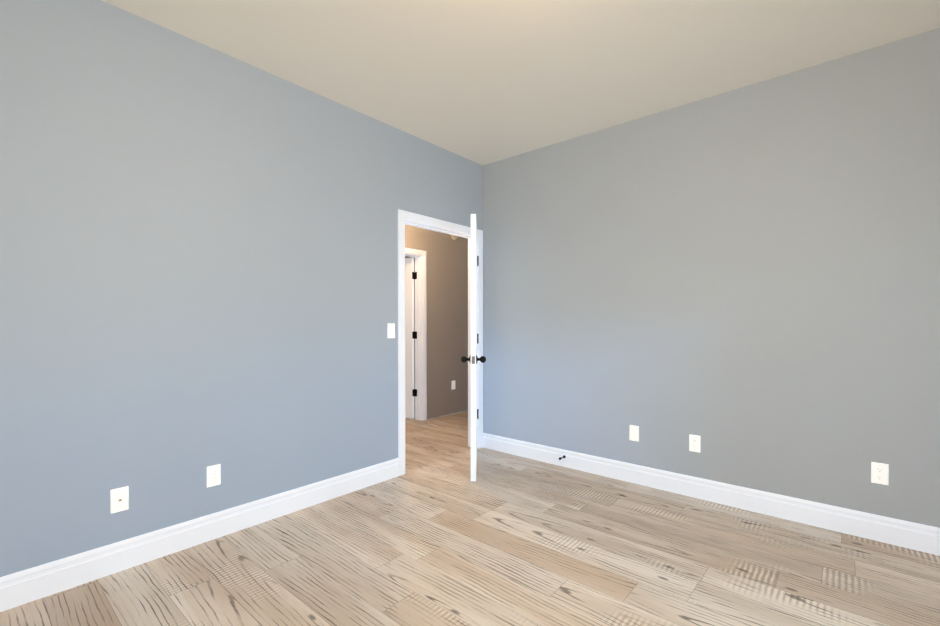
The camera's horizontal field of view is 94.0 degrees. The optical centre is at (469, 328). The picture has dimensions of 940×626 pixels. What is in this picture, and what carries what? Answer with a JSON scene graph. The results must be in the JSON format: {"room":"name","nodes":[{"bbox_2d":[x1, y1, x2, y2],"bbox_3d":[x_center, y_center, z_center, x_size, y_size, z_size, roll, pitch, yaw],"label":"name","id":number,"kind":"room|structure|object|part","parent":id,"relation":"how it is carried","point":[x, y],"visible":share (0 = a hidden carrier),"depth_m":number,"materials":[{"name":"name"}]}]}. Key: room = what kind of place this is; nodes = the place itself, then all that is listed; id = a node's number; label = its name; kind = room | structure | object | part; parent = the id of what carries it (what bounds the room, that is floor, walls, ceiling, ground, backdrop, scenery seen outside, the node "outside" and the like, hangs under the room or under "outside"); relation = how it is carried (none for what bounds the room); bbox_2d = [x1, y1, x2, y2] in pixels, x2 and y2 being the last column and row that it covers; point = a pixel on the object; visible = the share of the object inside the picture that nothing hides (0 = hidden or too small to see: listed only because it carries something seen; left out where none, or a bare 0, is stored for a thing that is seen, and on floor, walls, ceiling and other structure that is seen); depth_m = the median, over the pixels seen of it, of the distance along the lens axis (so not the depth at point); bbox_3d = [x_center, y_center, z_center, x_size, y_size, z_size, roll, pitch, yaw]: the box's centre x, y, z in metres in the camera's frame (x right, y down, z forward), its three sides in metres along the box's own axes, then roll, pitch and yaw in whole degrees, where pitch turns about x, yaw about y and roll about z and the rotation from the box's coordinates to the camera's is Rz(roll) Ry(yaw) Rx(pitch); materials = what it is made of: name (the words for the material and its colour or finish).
{"room":"empty bedroom","nodes":[
{"label":"empty bedroom","id":0,"kind":"room"},
{"bbox_2d":[0,0,482,576],"bbox_3d":[-0.545,-0.205,3.583,0.115,2.740,6.915,1,1,41],"label":"wall","id":1,"kind":"structure","parent":0,"point":[198,258],"depth_m":2.32,"materials":[{"name":"blue paint"}]},
{"bbox_2d":[110,486,128,513],"bbox_3d":[-1.708,0.837,2.139,0.017,0.115,0.070,1,1,41],"label":"outlet plate","id":2,"kind":"object","parent":1,"relation":"attached to","point":[119,497],"visible":1,"depth_m":2.14,"materials":[{"name":"white plastic"}]},
{"bbox_2d":[0,458,399,611],"bbox_3d":[-1.618,1.111,2.248,0.016,0.140,3.238,1,1,41],"label":"baseboard","id":3,"kind":"structure","parent":1,"relation":"attached to","point":[19,588],"depth_m":2.29,"materials":[{"name":"white paint"}]},
{"bbox_2d":[207,464,220,487],"bbox_3d":[-1.438,0.826,2.461,0.008,0.115,0.070,1,1,41],"label":"outlet","id":4,"kind":"object","parent":1,"relation":"attached to","point":[213,475],"visible":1,"depth_m":2.46,"materials":[{"name":"white plastic"}]},
{"bbox_2d":[388,323,394,337],"bbox_3d":[-0.609,0.017,3.412,0.016,0.115,0.070,1,1,41],"label":"light switch","id":5,"kind":"object","parent":1,"relation":"attached to","point":[391,330],"visible":1,"depth_m":3.41,"materials":[{"name":"white plastic"}]},
{"bbox_2d":[398,209,482,475],"bbox_3d":[-0.264,0.107,3.902,0.134,2.107,1.054,1,1,41],"label":"door frame","id":6,"kind":"structure","parent":1,"relation":"attached to","point":[403,215],"depth_m":3.79,"materials":[{"name":"white paint"}]},
{"bbox_2d":[461,214,485,480],"bbox_3d":[0.036,0.141,3.758,0.195,2.020,0.924,0,1,1],"label":"door","id":7,"kind":"structure","parent":1,"relation":"in","point":[473,359],"depth_m":3.31,"materials":[{"name":"white paint"}]},
{"bbox_2d":[407,256,414,398],"bbox_3d":[-0.490,-0.243,6.718,1.285,2.740,0.115,1,1,41],"label":"wall","id":8,"kind":"structure","parent":0,"point":[414,323],"depth_m":6.98,"materials":[{"name":"grey paint"}]},
{"bbox_2d":[405,225,467,418],"bbox_3d":[-0.615,-0.229,5.498,0.115,2.740,4.100,1,1,41],"label":"wall","id":9,"kind":"structure","parent":0,"point":[447,295],"depth_m":5.75,"materials":[{"name":"grey paint"}]},
{"bbox_2d":[405,257,416,418],"bbox_3d":[-1.012,0.118,5.734,0.857,2.020,0.188,1,1,39],"label":"door","id":10,"kind":"structure","parent":9,"relation":"in","point":[409,337],"depth_m":5.51,"materials":[{"name":"white paint"}]},
{"bbox_3d":[-0.680,0.070,5.499,0.047,1.568,0.014,1,1,41],"label":"door hinges","id":11,"kind":"part","parent":10,"relation":"part of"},
{"bbox_2d":[405,248,426,420],"bbox_3d":[-0.902,0.092,5.154,0.134,2.107,0.954,1,1,41],"label":"door frame","id":12,"kind":"structure","parent":9,"relation":"in","point":[418,340],"depth_m":5.45,"materials":[{"name":"white paint"}]},
{"bbox_2d":[0,399,939,625],"bbox_3d":[0.029,1.199,3.183,6.930,0.060,7.030,1,1,41],"label":"floor","id":13,"kind":"structure","parent":0,"point":[505,539],"depth_m":2.18,"materials":[{"name":"brown wood"}]},
{"bbox_2d":[102,0,939,165],"bbox_3d":[0.029,-1.610,3.149,6.930,0.080,7.030,1,1,41],"label":"ceiling","id":14,"kind":"structure","parent":0,"point":[482,82],"depth_m":2.45,"materials":[{"name":"white paint"}]},
{"bbox_2d":[483,28,939,527],"bbox_3d":[1.720,-0.198,2.976,4.115,2.740,0.115,1,1,41],"label":"wall","id":15,"kind":"structure","parent":0,"point":[743,283],"depth_m":2.84,"materials":[{"name":"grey paint"}]},
{"bbox_2d":[629,425,638,441],"bbox_3d":[1.242,0.792,3.317,0.070,0.115,0.008,1,1,41],"label":"outlet","id":16,"kind":"object","parent":15,"relation":"attached to","point":[634,433],"visible":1,"depth_m":3.31,"materials":[{"name":"white plastic"}]},
{"bbox_2d":[689,434,699,452],"bbox_3d":[1.561,0.798,3.044,0.070,0.115,0.008,1,1,41],"label":"outlet","id":17,"kind":"object","parent":15,"relation":"attached to","point":[694,443],"visible":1,"depth_m":3.04,"materials":[{"name":"white plastic"}]},
{"bbox_2d":[483,433,939,555],"bbox_3d":[1.634,1.102,2.979,4.000,0.140,0.016,1,1,41],"label":"baseboard","id":18,"kind":"structure","parent":15,"relation":"attached to","point":[909,535],"depth_m":2.84,"materials":[{"name":"white paint"}]},
{"bbox_2d":[871,462,888,484],"bbox_3d":[2.274,0.804,2.432,0.070,0.115,0.008,1,1,41],"label":"outlet","id":19,"kind":"object","parent":15,"relation":"attached to","point":[879,473],"visible":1,"depth_m":2.43,"materials":[{"name":"white plastic"}]}
]}

